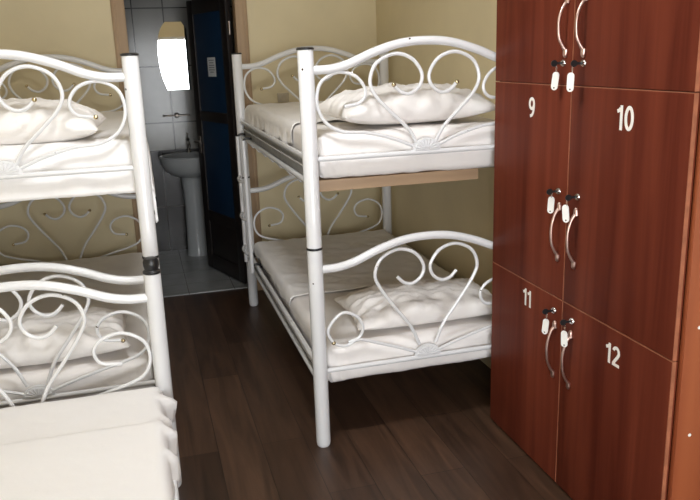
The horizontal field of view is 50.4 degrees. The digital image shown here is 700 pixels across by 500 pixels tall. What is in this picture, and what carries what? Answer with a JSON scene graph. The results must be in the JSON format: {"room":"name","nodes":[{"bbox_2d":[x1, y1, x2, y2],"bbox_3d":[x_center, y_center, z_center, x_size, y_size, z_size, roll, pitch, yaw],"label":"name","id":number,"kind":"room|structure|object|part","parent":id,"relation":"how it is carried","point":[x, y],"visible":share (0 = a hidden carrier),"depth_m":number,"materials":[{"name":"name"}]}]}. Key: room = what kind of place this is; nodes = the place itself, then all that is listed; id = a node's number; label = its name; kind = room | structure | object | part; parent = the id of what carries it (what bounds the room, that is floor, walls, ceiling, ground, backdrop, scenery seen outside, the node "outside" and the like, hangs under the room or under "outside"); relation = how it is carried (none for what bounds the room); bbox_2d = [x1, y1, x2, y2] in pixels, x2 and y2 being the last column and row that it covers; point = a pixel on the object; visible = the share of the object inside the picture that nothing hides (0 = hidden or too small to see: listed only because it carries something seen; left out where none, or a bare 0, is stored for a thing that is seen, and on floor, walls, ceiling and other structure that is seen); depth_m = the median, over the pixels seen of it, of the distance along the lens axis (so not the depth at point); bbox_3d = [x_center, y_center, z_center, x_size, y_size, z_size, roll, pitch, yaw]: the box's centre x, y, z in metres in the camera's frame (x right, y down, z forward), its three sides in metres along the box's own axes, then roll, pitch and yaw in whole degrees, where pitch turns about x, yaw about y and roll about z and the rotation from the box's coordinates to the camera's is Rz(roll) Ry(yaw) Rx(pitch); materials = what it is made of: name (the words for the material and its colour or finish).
{"room":"dormitory","nodes":[
{"label":"dormitory","id":0,"kind":"room"},
{"bbox_2d":[124,0,234,251],"bbox_3d":[-1.241,-1.260,6.511,1.600,2.500,0.104,-6,15,-15],"label":"wall","id":1,"kind":"structure","parent":0,"point":[144,18],"depth_m":6.39,"materials":[{"name":"white tile"}]},
{"bbox_2d":[158,22,190,89],"bbox_3d":[-1.489,-1.634,6.275,0.247,0.554,0.009,-5,15,-12],"label":"wall mirror","id":2,"kind":"object","parent":1,"relation":"attached to","point":[172,38],"visible":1,"depth_m":6.27,"materials":[{"name":"white mirror"}]},
{"bbox_2d":[163,112,189,117],"bbox_3d":[-1.488,-1.154,6.386,0.228,0.048,0.051,-6,15,-15],"label":"towel rail","id":3,"kind":"object","parent":1,"relation":"attached to","point":[176,115],"visible":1,"depth_m":6.38,"materials":[{"name":"silver metal"}]},
{"bbox_2d":[0,0,380,265],"bbox_3d":[-1.141,-1.008,5.051,2.755,2.750,0.120,-6,15,-15],"label":"wall","id":4,"kind":"structure","parent":0,"point":[83,29],"depth_m":5.03,"materials":[{"name":"beige paint"}]},
{"bbox_2d":[110,0,262,289],"bbox_3d":[-1.091,-0.736,5.123,0.867,2.185,0.142,-6,15,-15],"label":"trim","id":5,"kind":"structure","parent":4,"relation":"attached to","point":[239,7],"depth_m":5.00,"materials":[{"name":"beige wood"}]},
{"bbox_2d":[163,285,247,297],"bbox_3d":[-1.066,0.304,5.448,0.702,0.008,0.050,-6,15,-15],"label":"trim","id":6,"kind":"structure","parent":4,"relation":"attached to","point":[245,286],"depth_m":5.44,"materials":[{"name":"grey metal"}]},
{"bbox_2d":[186,0,247,283],"bbox_3d":[-0.988,-0.807,5.583,0.152,2.058,0.687,-12,18,-32],"label":"door","id":7,"kind":"structure","parent":4,"relation":"in","point":[209,21],"depth_m":5.56,"materials":[{"name":"blue metal"}]},
{"bbox_3d":[-1.123,-0.819,5.787,0.152,0.130,0.138,-12,18,-32],"label":"handle","id":8,"kind":"part","parent":7,"relation":"part of","materials":[{"name":"silver metal"}]},
{"bbox_3d":[-1.011,-1.366,5.442,0.020,0.705,0.482,-12,18,-32],"label":"panel","id":9,"kind":"part","parent":7,"relation":"part of","materials":[{"name":"blue wood"}]},
{"bbox_2d":[207,57,215,76],"bbox_3d":[-1.008,-1.333,5.426,0.001,0.136,0.136,-12,18,-32],"label":"paper notice","id":10,"kind":"object","parent":7,"relation":"attached to","point":[211,60],"visible":1,"depth_m":5.42,"materials":[{"name":"grey"}]},
{"bbox_3d":[-0.985,-0.615,5.640,0.020,0.700,0.482,-12,18,-32],"label":"panel","id":11,"kind":"part","parent":7,"relation":"part of","materials":[{"name":"blue wood"}]},
{"bbox_3d":[-0.966,-0.059,5.787,0.020,0.270,0.482,-12,18,-32],"label":"panel","id":12,"kind":"part","parent":7,"relation":"part of","materials":[{"name":"black wood"}]},
{"bbox_2d":[277,93,288,101],"bbox_3d":[-0.463,-1.058,5.166,0.080,0.064,0.013,-6,15,-15],"label":"wall socket","id":13,"kind":"object","parent":4,"relation":"attached to","point":[282,97],"visible":1,"depth_m":5.16,"materials":[{"name":"beige plastic"}]},
{"bbox_2d":[158,249,572,499],"bbox_3d":[-0.254,0.949,3.067,3.250,0.080,8.110,-6,15,-15],"label":"floor","id":14,"kind":"structure","parent":0,"point":[243,390],"depth_m":3.45,"materials":[{"name":"laminate"}]},
{"bbox_2d":[0,49,159,406],"bbox_3d":[-1.544,-0.128,3.810,1.047,1.709,2.069,-6,15,-15],"label":"bunk bed","id":15,"kind":"object","parent":14,"relation":"on","point":[132,104],"visible":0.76,"depth_m":2.89,"materials":[{"name":"white metal"}]},
{"bbox_3d":[-1.285,-0.306,2.767,0.124,0.051,0.023,-6,15,-15],"label":"shell plate","id":16,"kind":"part","parent":15,"relation":"part of","materials":[{"name":"white metal"}]},
{"bbox_3d":[-1.254,0.568,2.997,0.124,0.051,0.023,-6,15,-15],"label":"shell plate","id":17,"kind":"part","parent":15,"relation":"part of","materials":[{"name":"white metal"}]},
{"bbox_3d":[-1.837,-0.964,4.585,0.978,0.469,0.035,-6,15,-15],"label":"panel","id":18,"kind":"part","parent":15,"relation":"part of","materials":[{"name":"white metal"}]},
{"bbox_3d":[-1.292,-0.491,2.720,0.978,0.469,0.035,-6,15,-15],"label":"panel","id":19,"kind":"part","parent":15,"relation":"part of","materials":[{"name":"white metal"}]},
{"bbox_3d":[-1.809,-0.142,4.802,0.978,0.576,0.035,-6,15,-15],"label":"panel","id":20,"kind":"part","parent":15,"relation":"part of","materials":[{"name":"white metal"}]},
{"bbox_2d":[0,252,154,408],"bbox_3d":[-1.524,0.360,3.932,0.917,0.180,1.942,-6,15,-15],"label":"mattress","id":21,"kind":"object","parent":15,"relation":"on","point":[129,264],"visible":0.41,"depth_m":3.50,"materials":[{"name":"white fabric"}]},
{"bbox_2d":[0,306,130,368],"bbox_3d":[-1.326,0.367,3.212,0.721,0.175,0.441,-6,15,-16],"label":"pillow","id":22,"kind":"object","parent":21,"relation":"on","point":[21,350],"visible":0.73,"depth_m":3.09,"materials":[{"name":"white fabric"}]},
{"bbox_3d":[-1.263,0.331,2.937,0.978,0.576,0.035,-6,15,-15],"label":"panel","id":23,"kind":"part","parent":15,"relation":"part of","materials":[{"name":"white metal"}]},
{"bbox_3d":[-0.800,0.076,3.007,0.063,1.674,0.063,-6,15,-15],"label":"bed post","id":24,"kind":"part","parent":15,"relation":"part of","materials":[{"name":"white metal"}]},
{"bbox_3d":[-1.532,-0.513,3.720,0.972,0.196,1.927,-6,15,-15],"label":"mattress","id":25,"kind":"object","parent":15,"relation":"on","visible":0},
{"bbox_2d":[0,111,157,222],"bbox_3d":[-1.508,-0.449,3.707,1.008,0.342,1.896,-6,15,-15],"label":"sheet","id":26,"kind":"object","parent":25,"relation":"on","point":[116,152],"visible":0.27,"depth_m":2.88,"materials":[{"name":"white fabric"}]},
{"bbox_2d":[0,97,105,144],"bbox_3d":[-1.364,-0.513,2.975,0.724,0.192,0.423,-5,15,-13],"label":"pillow","id":27,"kind":"object","parent":26,"relation":"on","point":[15,128],"visible":0.79,"depth_m":2.85,"materials":[{"name":"white fabric"}]},
{"bbox_2d":[0,256,181,499],"bbox_3d":[-0.917,0.771,1.806,1.045,0.950,2.067,-6,15,-15],"label":"bed","id":28,"kind":"object","parent":14,"relation":"on","point":[153,295],"visible":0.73,"depth_m":2.75,"materials":[{"name":"white metal"}]},
{"bbox_3d":[-1.195,0.391,2.701,0.978,0.576,0.035,-6,15,-15],"label":"panel","id":29,"kind":"part","parent":28,"relation":"part of","materials":[{"name":"white metal"}]},
{"bbox_3d":[-0.719,0.515,2.872,0.063,0.889,0.063,-6,15,-15],"label":"bed post","id":30,"kind":"part","parent":28,"relation":"part of","materials":[{"name":"white metal"}]},
{"bbox_3d":[-0.442,0.869,1.970,0.025,0.110,2.000,-6,15,-15],"label":"rail","id":31,"kind":"part","parent":28,"relation":"part of","materials":[{"name":"white metal"}]},
{"bbox_3d":[-0.907,0.883,1.841,0.928,0.195,1.930,-6,15,-15],"label":"mattress","id":32,"kind":"object","parent":28,"relation":"on","visible":0},
{"bbox_2d":[0,387,176,487],"bbox_3d":[-0.888,0.868,1.855,1.003,0.194,1.950,-6,15,-15],"label":"sheet","id":33,"kind":"object","parent":32,"relation":"on","point":[129,407],"visible":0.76,"depth_m":2.61,"materials":[{"name":"white fabric"}]},
{"bbox_2d":[0,420,180,499],"bbox_3d":[-0.851,0.883,1.694,0.989,0.163,1.627,-6,15,-15],"label":"folded blanket","id":34,"kind":"object","parent":33,"relation":"on","point":[140,461],"visible":1,"depth_m":2.26,"materials":[{"name":"white fabric"}]},
{"bbox_2d":[159,133,207,256],"bbox_3d":[-1.332,-0.463,6.365,0.526,1.041,0.462,-6,15,-15],"label":"pedestal sink","id":35,"kind":"object","parent":14,"relation":"on","point":[184,165],"visible":0.81,"depth_m":6.34,"materials":[{"name":"white ceramic"}]},
{"bbox_2d":[159,151,200,177],"bbox_3d":[-1.341,-0.716,6.299,0.526,0.184,0.462,-6,15,-15],"label":"basin","id":36,"kind":"object","parent":35,"relation":"in","point":[186,164],"depth_m":6.12,"materials":[{"name":"white ceramic"}]},
{"bbox_2d":[186,133,190,152],"bbox_3d":[-1.384,-0.917,6.381,0.044,0.169,0.170,-6,15,-15],"label":"faucet","id":37,"kind":"object","parent":35,"relation":"on","point":[187,139],"depth_m":6.42,"materials":[{"name":"silver metal"}]},
{"bbox_2d":[231,36,495,447],"bbox_3d":[0.054,-0.259,4.098,1.047,1.709,2.069,-6,15,-15],"label":"bunk bed","id":38,"kind":"object","parent":14,"relation":"on","point":[303,166],"visible":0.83,"depth_m":3.13,"materials":[{"name":"white metal"}]},
{"bbox_3d":[-0.689,-0.429,4.910,0.063,1.674,0.063,-6,15,-15],"label":"bed post","id":39,"kind":"part","parent":38,"relation":"part of","materials":[{"name":"white metal"}]},
{"bbox_2d":[235,133,262,272],"bbox_3d":[-0.652,-0.303,4.729,0.102,0.850,0.295,-6,15,-15],"label":"ladder","id":40,"kind":"object","parent":38,"relation":"attached to","point":[250,254],"visible":0.96,"depth_m":4.69,"materials":[{"name":"white metal"}]},
{"bbox_3d":[-0.428,-0.545,3.885,0.025,0.138,2.000,-6,15,-15],"label":"rail","id":41,"kind":"part","parent":38,"relation":"part of","materials":[{"name":"white metal"}]},
{"bbox_3d":[-0.212,-0.273,5.089,0.978,0.576,0.035,-6,15,-15],"label":"panel","id":42,"kind":"part","parent":38,"relation":"part of","materials":[{"name":"white metal"}]},
{"bbox_3d":[-0.416,-0.546,3.888,0.003,0.090,1.937,-6,15,-15],"label":"plate","id":43,"kind":"part","parent":38,"relation":"part of","materials":[{"name":"white metal"}]},
{"bbox_3d":[-0.399,0.304,4.108,0.025,0.110,2.000,-6,15,-15],"label":"rail","id":44,"kind":"part","parent":38,"relation":"part of","materials":[{"name":"white metal"}]},
{"bbox_3d":[-0.387,0.303,4.111,0.003,0.062,1.937,-6,15,-15],"label":"plate","id":45,"kind":"part","parent":38,"relation":"part of","materials":[{"name":"white metal"}]},
{"bbox_3d":[-0.240,-1.095,4.872,0.978,0.469,0.035,-6,15,-15],"label":"panel","id":46,"kind":"part","parent":38,"relation":"part of","materials":[{"name":"white metal"}]},
{"bbox_3d":[-0.143,0.043,3.045,0.063,1.674,0.063,-6,15,-15],"label":"bed post","id":47,"kind":"part","parent":38,"relation":"part of","materials":[{"name":"white metal"}]},
{"bbox_2d":[257,259,491,381],"bbox_3d":[0.073,0.229,4.214,0.918,0.181,1.949,-6,15,-15],"label":"mattress","id":48,"kind":"object","parent":38,"relation":"on","point":[344,329],"visible":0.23,"depth_m":3.34,"materials":[{"name":"white fabric"}]},
{"bbox_2d":[253,229,453,305],"bbox_3d":[-0.044,0.077,4.557,0.928,0.090,1.248,-6,15,-15],"label":"blanket","id":49,"kind":"object","parent":48,"relation":"on","point":[285,261],"visible":0.77,"depth_m":4.40,"materials":[{"name":"white fabric"}]},
{"bbox_2d":[333,276,491,329],"bbox_3d":[0.331,0.235,3.533,0.746,0.146,0.465,-6,15,-15],"label":"pillow","id":50,"kind":"object","parent":48,"relation":"on","point":[428,300],"visible":0.83,"depth_m":3.39,"materials":[{"name":"white fabric"}]},
{"bbox_2d":[264,116,494,177],"bbox_3d":[0.042,-0.641,3.987,0.916,0.196,1.946,-6,15,-15],"label":"mattress","id":51,"kind":"object","parent":38,"relation":"on","point":[331,142],"visible":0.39,"depth_m":3.09,"materials":[{"name":"white fabric"}]},
{"bbox_2d":[244,101,343,144],"bbox_3d":[-0.048,-0.727,4.210,0.912,0.168,1.502,-6,15,-15],"label":"sheet","id":52,"kind":"object","parent":51,"relation":"on","point":[277,120],"visible":0.38,"depth_m":3.97,"materials":[{"name":"white fabric"}]},
{"bbox_2d":[319,82,494,124],"bbox_3d":[0.239,-0.647,3.262,0.723,0.170,0.421,-8,16,-20],"label":"pillow","id":53,"kind":"object","parent":51,"relation":"on","point":[426,104],"visible":0.91,"depth_m":3.12,"materials":[{"name":"white fabric"}]},
{"bbox_3d":[0.251,-0.528,5.160,0.063,1.674,0.063,-6,15,-15],"label":"bed post","id":54,"kind":"part","parent":38,"relation":"part of","materials":[{"name":"white metal"}]},
{"bbox_3d":[0.306,-0.622,3.007,0.978,0.469,0.035,-6,15,-15],"label":"panel","id":55,"kind":"part","parent":38,"relation":"part of","materials":[{"name":"white metal"}]},
{"bbox_3d":[0.334,0.200,3.224,0.978,0.576,0.035,-6,15,-15],"label":"panel","id":56,"kind":"part","parent":38,"relation":"part of","materials":[{"name":"white metal"}]},
{"bbox_3d":[0.313,-0.437,3.055,0.124,0.051,0.023,-6,15,-15],"label":"shell plate","id":57,"kind":"part","parent":38,"relation":"part of","materials":[{"name":"white metal"}]},
{"bbox_3d":[0.343,0.437,3.285,0.124,0.051,0.023,-6,15,-15],"label":"shell plate","id":58,"kind":"part","parent":38,"relation":"part of","materials":[{"name":"white metal"}]},
{"bbox_2d":[490,0,699,499],"bbox_3d":[1.008,-0.209,2.651,0.579,2.286,1.177,-6,15,-15],"label":"locker","id":59,"kind":"object","parent":14,"relation":"on","point":[613,413],"visible":0.98,"depth_m":2.45,"materials":[{"name":"brown wood"}]},
{"bbox_3d":[0.718,0.476,3.067,0.018,0.742,0.566,-6,15,-15],"label":"door","id":60,"kind":"part","parent":59,"relation":"part of","materials":[{"name":"brown wood"}]},
{"bbox_3d":[0.692,-0.253,2.874,0.018,0.762,0.566,-6,15,-15],"label":"door","id":61,"kind":"part","parent":59,"relation":"part of","materials":[{"name":"brown wood"}]},
{"bbox_3d":[0.667,-0.992,2.680,0.018,0.762,0.566,-6,15,-15],"label":"door","id":62,"kind":"part","parent":59,"relation":"part of","materials":[{"name":"brown wood"}]},
{"bbox_2d":[542,309,551,333],"bbox_3d":[0.735,0.267,2.772,0.041,0.103,0.023,1,15,11],"label":"key","id":63,"kind":"object","parent":59,"relation":"attached to","point":[545,325],"visible":1,"depth_m":2.77,"materials":[{"name":"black plastic"}]},
{"bbox_3d":[0.734,0.227,2.763,0.044,0.022,0.003,-6,15,-15],"label":"blade","id":64,"kind":"part","parent":63,"relation":"part of","materials":[{"name":"black rubber"}]},
{"bbox_3d":[0.754,0.374,2.793,0.045,0.230,0.020,-6,15,-15],"label":"handle","id":65,"kind":"part","parent":59,"relation":"part of","materials":[{"name":"silver metal"}]},
{"bbox_2d":[546,189,556,212],"bbox_3d":[0.720,-0.174,2.657,0.040,0.091,0.023,1,15,12],"label":"key","id":66,"kind":"object","parent":59,"relation":"attached to","point":[550,208],"visible":1,"depth_m":2.66,"materials":[{"name":"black plastic"}]},
{"bbox_3d":[0.719,-0.207,2.648,0.044,0.022,0.003,-6,15,-15],"label":"blade","id":67,"kind":"part","parent":66,"relation":"part of","materials":[{"name":"black rubber"}]},
{"bbox_3d":[0.739,-0.063,2.677,0.045,0.220,0.020,-6,15,-15],"label":"handle","id":68,"kind":"part","parent":59,"relation":"part of","materials":[{"name":"silver metal"}]},
{"bbox_2d":[551,60,561,89],"bbox_3d":[0.705,-0.598,2.545,0.039,0.100,0.024,2,15,14],"label":"key","id":69,"kind":"object","parent":59,"relation":"attached to","point":[555,77],"visible":1,"depth_m":2.55,"materials":[{"name":"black plastic"}]},
{"bbox_3d":[0.704,-0.636,2.535,0.044,0.022,0.003,-6,15,-15],"label":"blade","id":70,"kind":"part","parent":69,"relation":"part of","materials":[{"name":"black rubber"}]},
{"bbox_3d":[0.715,-0.750,2.497,0.045,0.204,0.020,-6,15,-15],"label":"handle","id":71,"kind":"part","parent":59,"relation":"part of","materials":[{"name":"silver metal"}]},
{"bbox_2d":[560,319,569,346],"bbox_3d":[0.768,0.297,2.659,0.041,0.107,0.022,0,15,9],"label":"key","id":72,"kind":"object","parent":59,"relation":"attached to","point":[564,336],"visible":1,"depth_m":2.66,"materials":[{"name":"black plastic"}]},
{"bbox_3d":[0.767,0.256,2.649,0.044,0.022,0.003,-6,15,-15],"label":"blade","id":73,"kind":"part","parent":72,"relation":"part of","materials":[{"name":"black rubber"}]},
{"bbox_3d":[0.783,0.400,2.693,0.045,0.230,0.020,-6,15,-15],"label":"handle","id":74,"kind":"part","parent":59,"relation":"part of","materials":[{"name":"silver metal"}]},
{"bbox_2d":[562,195,575,222],"bbox_3d":[0.750,-0.141,2.540,0.049,0.097,0.022,-2,15,1],"label":"key","id":75,"kind":"object","parent":59,"relation":"attached to","point":[565,209],"visible":1,"depth_m":2.54,"materials":[{"name":"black plastic"}]},
{"bbox_3d":[0.752,-0.179,2.534,0.044,0.022,0.003,-6,15,-15],"label":"blade","id":76,"kind":"part","parent":75,"relation":"part of","materials":[{"name":"black rubber"}]},
{"bbox_3d":[0.768,-0.038,2.578,0.045,0.220,0.020,-6,15,-15],"label":"handle","id":77,"kind":"part","parent":59,"relation":"part of","materials":[{"name":"silver metal"}]},
{"bbox_2d":[567,60,581,91],"bbox_3d":[0.736,-0.569,2.434,0.048,0.101,0.023,-6,15,-15],"label":"key","id":78,"kind":"object","parent":59,"relation":"attached to","point":[570,77],"visible":1,"depth_m":2.43,"materials":[{"name":"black plastic"}]},
{"bbox_3d":[0.738,-0.607,2.421,0.044,0.022,0.003,-6,15,-15],"label":"blade","id":79,"kind":"part","parent":78,"relation":"part of","materials":[{"name":"black rubber"}]},
{"bbox_3d":[0.744,-0.724,2.397,0.045,0.204,0.020,-6,15,-15],"label":"handle","id":80,"kind":"part","parent":59,"relation":"part of","materials":[{"name":"silver metal"}]},
{"bbox_3d":[0.876,0.613,2.526,0.018,0.742,0.588,-6,15,-15],"label":"door","id":81,"kind":"part","parent":59,"relation":"part of","materials":[{"name":"brown wood"}]},
{"bbox_3d":[0.851,-0.116,2.334,0.018,0.762,0.588,-6,15,-15],"label":"door","id":82,"kind":"part","parent":59,"relation":"part of","materials":[{"name":"brown wood"}]},
{"bbox_3d":[0.825,-0.855,2.139,0.018,0.762,0.588,-6,15,-15],"label":"door","id":83,"kind":"part","parent":59,"relation":"part of","materials":[{"name":"brown wood"}]},
{"bbox_3d":[1.194,-0.075,2.120,0.520,2.286,0.018,-6,15,-15],"label":"panel","id":84,"kind":"part","parent":59,"relation":"part of","materials":[{"name":"orange wood"}]},
{"bbox_2d":[376,0,499,368],"bbox_3d":[1.270,-0.392,2.401,0.400,2.750,6.670,-6,15,-15],"label":"wall","id":85,"kind":"structure","parent":0,"point":[464,206],"depth_m":4.22,"materials":[{"name":"beige paint"}]}
]}

